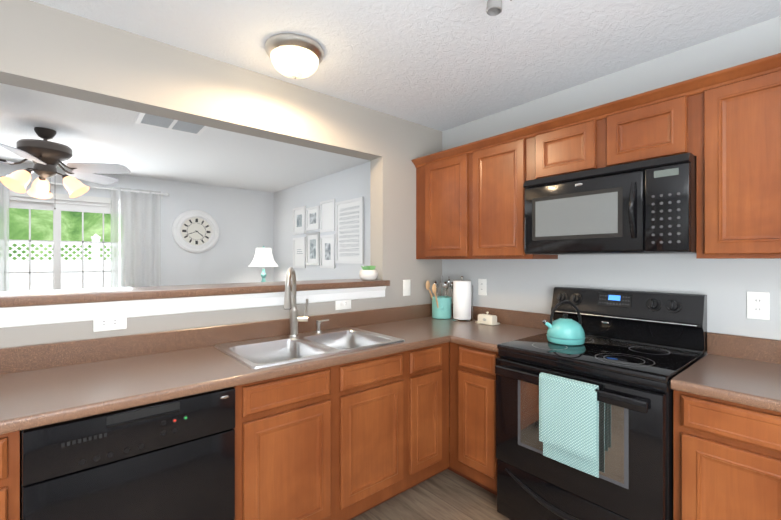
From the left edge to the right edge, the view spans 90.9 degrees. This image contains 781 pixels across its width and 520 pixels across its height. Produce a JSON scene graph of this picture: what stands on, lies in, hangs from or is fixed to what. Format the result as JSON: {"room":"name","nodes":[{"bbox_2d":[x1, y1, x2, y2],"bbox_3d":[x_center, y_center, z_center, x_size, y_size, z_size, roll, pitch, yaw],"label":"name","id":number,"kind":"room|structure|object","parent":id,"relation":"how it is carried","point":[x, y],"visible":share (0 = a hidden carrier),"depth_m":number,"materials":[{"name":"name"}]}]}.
{"room":"kitchen","nodes":[
{"label":"kitchen","id":0,"kind":"room"},
{"bbox_2d":[0,163,273,285],"bbox_3d":[-4.018,0.149,4.393,5.525,2.440,0.150,0,0,-40],"label":"wall","id":1,"kind":"structure","parent":0,"point":[244,218],"depth_m":5.52,"materials":[{"name":"white paint"}]},
{"bbox_2d":[9,196,110,290],"bbox_3d":[-3.888,0.335,4.483,1.476,2.068,0.100,0,0,-40],"label":"window","id":2,"kind":"structure","parent":1,"relation":"in","point":[29,203],"depth_m":4.46,"materials":[{"name":"white plastic"}]},
{"bbox_2d":[9,189,110,203],"bbox_3d":[-3.844,0.301,4.431,1.610,2.135,0.016,0,0,-40],"label":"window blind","id":3,"kind":"structure","parent":1,"relation":"attached to","point":[56,196],"depth_m":4.50,"materials":[{"name":"white"}]},
{"bbox_2d":[0,177,168,198],"bbox_3d":[-3.868,-0.856,4.351,2.397,0.080,0.106,0,0,-40],"label":"curtain rod","id":4,"kind":"object","parent":1,"relation":"attached to","point":[53,184],"visible":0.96,"depth_m":4.69,"materials":[{"name":"white plastic"}]},
{"bbox_2d":[0,176,8,291],"bbox_3d":[-4.377,0.226,3.880,0.755,2.245,0.074,0,0,-40],"label":"curtain","id":5,"kind":"object","parent":4,"relation":"hanging from","point":[4,238],"visible":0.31,"depth_m":4.10,"materials":[{"name":"white fabric"}]},
{"bbox_2d":[111,187,160,287],"bbox_3d":[-3.213,0.227,4.862,0.530,2.245,0.074,0,0,-40],"label":"curtain","id":6,"kind":"object","parent":4,"relation":"hanging from","point":[135,239],"visible":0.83,"depth_m":4.87,"materials":[{"name":"white fabric"}]},
{"bbox_2d":[172,210,218,252],"bbox_3d":[-2.707,-0.399,5.371,0.610,0.610,0.043,0,0,-40],"label":"wall clock","id":7,"kind":"object","parent":1,"relation":"attached to","point":[195,231],"visible":1,"depth_m":5.36,"materials":[{"name":"white"}]},
{"bbox_2d":[0,83,369,192],"bbox_3d":[-2.872,-1.132,3.035,5.825,0.120,3.704,0,0,-40],"label":"ceiling","id":8,"kind":"structure","parent":0,"point":[89,132],"depth_m":3.69,"materials":[{"name":"white paint"}]},
{"bbox_2d":[0,127,130,208],"bbox_3d":[-2.869,-0.746,3.134,1.189,0.650,1.225,0,0,-40],"label":"ceiling fan","id":9,"kind":"object","parent":8,"relation":"hanging from","point":[45,156],"visible":1,"depth_m":3.15,"materials":[{"name":"brown metal"}]},
{"bbox_2d":[135,112,207,135],"bbox_3d":[-1.698,-1.066,3.004,0.460,0.010,0.335,0,0,-40],"label":"ceiling vent","id":10,"kind":"object","parent":8,"relation":"in","point":[167,123],"visible":0.77,"depth_m":3.02,"materials":[{"name":"white metal"}]},
{"bbox_2d":[0,0,441,347],"bbox_3d":[-1.039,0.088,2.063,3.975,2.560,0.146,0,0,-40],"label":"wall","id":11,"kind":"structure","parent":0,"point":[47,49],"depth_m":2.07,"materials":[{"name":"grey paint"}]},
{"bbox_2d":[93,318,126,331],"bbox_3d":[-1.281,0.284,1.758,0.124,0.076,0.007,0,0,-40],"label":"electrical outlet","id":12,"kind":"object","parent":11,"relation":"attached to","point":[109,324],"visible":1,"depth_m":1.75,"materials":[{"name":"white plastic"}]},
{"bbox_2d":[0,286,385,327],"bbox_3d":[-1.116,0.229,1.884,2.823,0.080,0.026,0,0,-40],"label":"trim","id":13,"kind":"structure","parent":11,"relation":"attached to","point":[35,315],"depth_m":1.88,"materials":[{"name":"white wood"}]},
{"bbox_2d":[0,279,389,307],"bbox_3d":[-1.214,0.168,2.023,2.853,0.040,0.381,0,0,-40],"label":"bar","id":14,"kind":"object","parent":11,"relation":"on","point":[35,298],"visible":1,"depth_m":1.92,"materials":[{"name":"paint"}]},
{"bbox_2d":[359,265,377,280],"bbox_3d":[-0.160,0.094,2.790,0.134,0.107,0.134,0,0,-40],"label":"succulent pot","id":15,"kind":"object","parent":14,"relation":"on","point":[368,273],"visible":1,"depth_m":2.74,"materials":[{"name":"white ceramic"}]},
{"bbox_2d":[335,300,350,309],"bbox_3d":[-0.314,0.293,2.573,0.124,0.076,0.007,0,0,-40],"label":"electrical outlet","id":16,"kind":"object","parent":11,"relation":"attached to","point":[342,304],"visible":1,"depth_m":2.57,"materials":[{"name":"white plastic"}]},
{"bbox_2d":[403,279,409,295],"bbox_3d":[0.126,0.212,2.943,0.076,0.124,0.010,0,0,-40],"label":"light switch","id":17,"kind":"object","parent":11,"relation":"attached to","point":[406,287],"visible":1,"depth_m":2.94,"materials":[{"name":"white plastic"}]},
{"bbox_2d":[274,162,369,281],"bbox_3d":[-0.703,0.149,4.864,0.150,2.440,3.704,0,0,-40],"label":"wall","id":18,"kind":"structure","parent":0,"point":[348,183],"depth_m":5.05,"materials":[{"name":"white paint"}]},
{"bbox_2d":[293,206,305,234],"bbox_3d":[-1.287,-0.553,5.421,0.022,0.375,0.360,0,0,-40],"label":"picture frame","id":19,"kind":"object","parent":18,"relation":"attached to","point":[299,220],"visible":1,"depth_m":5.42,"materials":[{"name":"white"}]},
{"bbox_2d":[293,237,305,267],"bbox_3d":[-1.287,-0.101,5.421,0.022,0.431,0.360,0,0,-40],"label":"picture frame","id":20,"kind":"object","parent":18,"relation":"attached to","point":[299,252],"visible":1,"depth_m":5.42,"materials":[{"name":"white wood"}]},
{"bbox_2d":[306,206,319,230],"bbox_3d":[-1.036,-0.553,5.123,0.022,0.305,0.340,0,0,-40],"label":"picture frame","id":21,"kind":"object","parent":18,"relation":"attached to","point":[312,218],"visible":1,"depth_m":5.11,"materials":[{"name":"white"}]},
{"bbox_2d":[306,232,319,264],"bbox_3d":[-1.036,-0.146,5.123,0.022,0.431,0.340,0,0,-40],"label":"picture frame","id":22,"kind":"object","parent":18,"relation":"attached to","point":[312,248],"visible":0.98,"depth_m":5.11,"materials":[{"name":"white wood"}]},
{"bbox_2d":[320,199,335,231],"bbox_3d":[-0.791,-0.552,4.833,0.022,0.392,0.340,0,0,-40],"label":"picture frame","id":23,"kind":"object","parent":18,"relation":"attached to","point":[327,215],"visible":0.94,"depth_m":4.83,"materials":[{"name":"white"}]},
{"bbox_2d":[320,234,335,267],"bbox_3d":[-0.791,-0.106,4.833,0.022,0.415,0.340,0,0,-40],"label":"picture frame","id":24,"kind":"object","parent":18,"relation":"attached to","point":[327,251],"visible":0.98,"depth_m":4.83,"materials":[{"name":"white wood"}]},
{"bbox_2d":[335,197,363,263],"bbox_3d":[-0.482,-0.329,4.467,0.022,0.738,0.558,0,0,-40],"label":"framed picture","id":25,"kind":"object","parent":18,"relation":"attached to","point":[349,231],"visible":1,"depth_m":4.45,"materials":[{"name":"white"}]},
{"bbox_2d":[30,0,780,131],"bbox_3d":[0.453,-1.133,0.315,4.000,0.120,4.450,0,0,-40],"label":"ceiling","id":26,"kind":"structure","parent":0,"point":[442,65],"depth_m":1.85,"materials":[{"name":"white paint"}]},
{"bbox_2d":[265,33,323,78],"bbox_3d":[-0.487,-0.997,1.961,0.294,0.150,0.294,0,0,-40],"label":"ceiling lamp","id":27,"kind":"object","parent":26,"relation":"attached to","point":[294,56],"visible":1,"depth_m":1.88,"materials":[{"name":"white glass"}]},
{"bbox_2d":[486,0,511,15],"bbox_3d":[0.619,-0.984,1.136,0.104,0.177,0.810,0,0,-40],"label":"track light","id":28,"kind":"object","parent":26,"relation":"attached to","point":[493,7],"visible":1,"depth_m":1.38,"materials":[{"name":"grey metal"}]},
{"bbox_2d":[351,427,509,519],"bbox_3d":[0.453,1.417,0.314,4.000,0.100,4.450,0,0,-40],"label":"floor","id":29,"kind":"structure","parent":0,"point":[447,494],"depth_m":2.16,"materials":[{"name":"brown wood"}]},
{"bbox_2d":[0,430,21,519],"bbox_3d":[-1.451,0.929,1.204,0.457,0.874,0.628,0,0,-40],"label":"base cabinet","id":30,"kind":"object","parent":29,"relation":"on","point":[10,443],"depth_m":1.12,"materials":[{"name":"brown wood"}]},
{"bbox_2d":[0,303,499,434],"bbox_3d":[-0.677,0.422,1.845,3.447,0.140,0.647,0,0,-40],"label":"countertop","id":31,"kind":"structure","parent":30,"relation":"on","point":[47,384],"depth_m":1.62,"materials":[{"name":"laminate"}]},
{"bbox_2d":[284,267,308,336],"bbox_3d":[-0.540,0.242,2.180,0.209,0.406,0.204,0,0,-40],"label":"faucet","id":32,"kind":"object","parent":31,"relation":"on","point":[290,304],"visible":1,"depth_m":2.23,"materials":[{"name":"silver metal"}]},
{"bbox_2d":[215,327,404,368],"bbox_3d":[-0.420,0.533,2.077,0.860,0.177,0.560,0,0,-40],"label":"sink","id":33,"kind":"object","parent":31,"relation":"in","point":[266,352],"visible":0.44,"depth_m":2.12,"materials":[{"name":"silver metal"}]},
{"bbox_2d":[315,319,328,332],"bbox_3d":[-0.422,0.404,2.360,0.072,0.081,0.067,0,0,-40],"label":"soap dispenser","id":34,"kind":"object","parent":33,"relation":"on","point":[318,322],"visible":1,"depth_m":2.35,"materials":[{"name":"silver metal"}]},
{"bbox_2d":[426,275,455,318],"bbox_3d":[0.386,0.287,3.010,0.321,0.333,0.176,0,0,-40],"label":"utensil crock","id":35,"kind":"object","parent":31,"relation":"on","point":[441,307],"visible":0.88,"depth_m":2.96,"materials":[{"name":"teal ceramic"}]},
{"bbox_2d":[451,276,472,321],"bbox_3d":[0.541,0.287,2.900,0.160,0.332,0.161,0,0,-40],"label":"paper towel holder","id":36,"kind":"object","parent":31,"relation":"on","point":[461,300],"visible":1,"depth_m":2.84,"materials":[{"name":"white paper"}]},
{"bbox_2d":[475,311,499,325],"bbox_3d":[0.690,0.410,2.739,0.096,0.087,0.160,0,0,-40],"label":"butter dish","id":37,"kind":"object","parent":31,"relation":"on","point":[487,319],"visible":1,"depth_m":2.70,"materials":[{"name":"beige ceramic"}]},
{"bbox_2d":[22,387,234,519],"bbox_3d":[-1.031,0.930,1.537,0.608,0.870,0.627,0,0,-40],"label":"dishwasher","id":38,"kind":"object","parent":29,"relation":"on","point":[172,459],"visible":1,"depth_m":1.29,"materials":[{"name":"black"}]},
{"bbox_2d":[340,342,448,501],"bbox_3d":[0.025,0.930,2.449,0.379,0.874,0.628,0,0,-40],"label":"base cabinet","id":39,"kind":"object","parent":29,"relation":"on","point":[348,441],"depth_m":2.05,"materials":[{"name":"brown wood"}]},
{"bbox_2d":[448,342,499,495],"bbox_3d":[0.704,0.930,2.393,0.628,0.874,0.375,0,0,-40],"label":"base cabinet","id":40,"kind":"object","parent":29,"relation":"on","point":[472,454],"depth_m":2.20,"materials":[{"name":"brown wood"}]},
{"bbox_2d":[448,309,552,351],"bbox_3d":[0.706,0.422,2.369,0.657,0.140,0.336,0,0,-40],"label":"countertop","id":41,"kind":"structure","parent":40,"relation":"on","point":[514,325],"depth_m":2.51,"materials":[{"name":"laminate"}]},
{"bbox_2d":[495,287,706,519],"bbox_3d":[1.024,0.769,1.924,0.745,1.198,0.747,0,0,-40],"label":"range","id":42,"kind":"object","parent":29,"relation":"on","point":[634,354],"visible":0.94,"depth_m":1.81,"materials":[{"name":"black metal"}]},
{"bbox_2d":[542,300,584,345],"bbox_3d":[0.940,0.330,2.066,0.197,0.224,0.191,0,0,-40],"label":"kettle","id":43,"kind":"object","parent":42,"relation":"on","point":[565,330],"visible":1,"depth_m":2.01,"materials":[{"name":"teal metal"}]},
{"bbox_2d":[539,372,598,477],"bbox_3d":[0.768,0.705,1.660,0.049,0.385,0.250,0,0,-40],"label":"dish towel","id":44,"kind":"object","parent":42,"relation":"hanging from","point":[568,422],"visible":0.98,"depth_m":1.64,"materials":[{"name":"teal fabric"}]},
{"bbox_2d":[673,390,780,519],"bbox_3d":[1.439,0.929,1.522,0.628,0.874,0.387,0,0,-40],"label":"base cabinet","id":45,"kind":"object","parent":29,"relation":"on","point":[726,460],"depth_m":1.36,"materials":[{"name":"brown wood"}]},
{"bbox_2d":[671,332,780,411],"bbox_3d":[1.631,0.421,1.283,0.642,0.140,1.012,0,0,-40],"label":"countertop","id":46,"kind":"structure","parent":45,"relation":"on","point":[745,370],"depth_m":1.54,"materials":[{"name":"laminate"}]},
{"bbox_2d":[442,16,780,426],"bbox_3d":[1.866,0.147,1.605,0.125,2.440,4.300,0,0,-40],"label":"wall","id":47,"kind":"structure","parent":0,"point":[723,285],"depth_m":2.11,"materials":[{"name":"grey paint"}]},
{"bbox_2d":[412,145,466,258],"bbox_3d":[0.480,-0.387,2.895,0.324,0.762,0.533,0,0,-40],"label":"upper cabinet","id":48,"kind":"object","parent":47,"relation":"attached to","point":[441,177],"depth_m":2.78,"materials":[{"name":"brown wood"}]},
{"bbox_2d":[478,279,486,295],"bbox_3d":[0.691,0.204,2.894,0.007,0.124,0.076,0,0,-40],"label":"electrical outlet","id":49,"kind":"object","parent":47,"relation":"attached to","point":[482,286],"visible":1,"depth_m":2.89,"materials":[{"name":"white plastic"}]},
{"bbox_2d":[467,125,557,258],"bbox_3d":[0.797,-0.387,2.519,0.324,0.762,0.451,0,0,-40],"label":"upper cabinet","id":50,"kind":"object","parent":47,"relation":"attached to","point":[499,166],"depth_m":2.42,"materials":[{"name":"brown wood"}]},
{"bbox_2d":[531,107,594,179],"bbox_3d":[1.065,-0.611,2.202,0.324,0.314,0.380,0,0,-40],"label":"upper cabinet","id":51,"kind":"object","parent":47,"relation":"attached to","point":[565,144],"depth_m":2.10,"materials":[{"name":"brown wood"}]},
{"bbox_2d":[595,77,698,168],"bbox_3d":[1.312,-0.611,1.909,0.324,0.314,0.386,0,0,-40],"label":"upper cabinet","id":52,"kind":"object","parent":47,"relation":"attached to","point":[663,121],"depth_m":1.79,"materials":[{"name":"brown wood"}]},
{"bbox_2d":[523,153,695,254],"bbox_3d":[1.140,-0.242,2.012,0.454,0.419,0.760,0,0,-40],"label":"microwave","id":53,"kind":"object","parent":52,"relation":"attached to","point":[644,207],"visible":1,"depth_m":1.82,"materials":[{"name":"black"}]},
{"bbox_2d":[696,53,780,258],"bbox_3d":[1.556,-0.387,1.619,0.324,0.762,0.371,0,0,-40],"label":"upper cabinet","id":54,"kind":"object","parent":47,"relation":"attached to","point":[723,126],"depth_m":1.55,"materials":[{"name":"brown wood"}]},
{"bbox_2d":[747,291,769,319],"bbox_3d":[1.664,0.206,1.741,0.007,0.124,0.076,0,0,-40],"label":"electrical outlet","id":55,"kind":"object","parent":47,"relation":"attached to","point":[758,305],"visible":1,"depth_m":1.74,"materials":[{"name":"white plastic"}]},
{"bbox_3d":[-2.872,1.418,3.034,5.825,0.100,3.704,0,0,-40],"label":"floor","id":56,"kind":"structure","parent":0,"visible":0},
{"bbox_3d":[-1.832,0.999,5.550,0.560,0.739,0.520,0,0,-40],"label":"side table","id":57,"kind":"object","parent":56,"relation":"on","visible":0},
{"bbox_2d":[248,246,277,281],"bbox_3d":[-1.832,0.208,5.550,0.414,0.840,0.414,0,0,-40],"label":"table lamp","id":58,"kind":"object","parent":57,"relation":"on","point":[263,257],"visible":0.65,"depth_m":5.45,"materials":[{"name":"white fabric"}]},
{"label":"outside","id":59,"kind":"structure","parent":0,"visible":0},
{"bbox_3d":[-6.851,1.556,8.740,24.000,0.130,10.150,0,0,-40],"label":"ground","id":60,"kind":"structure","parent":59,"visible":0},
{"bbox_2d":[9,234,110,291],"bbox_3d":[-6.954,0.465,7.470,18.249,2.050,0.160,0,0,-40],"label":"fence","id":61,"kind":"object","parent":60,"relation":"on","point":[39,281],"visible":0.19,"depth_m":7.75,"materials":[{"name":"white plastic"}]},
{"bbox_2d":[9,208,110,260],"bbox_3d":[-8.051,-1.779,8.613,26.000,6.700,0.800,0,0,-40],"label":"hedge","id":62,"kind":"object","parent":60,"relation":"on","point":[42,225],"depth_m":8.54,"materials":[{"name":"green plant"}]}
]}

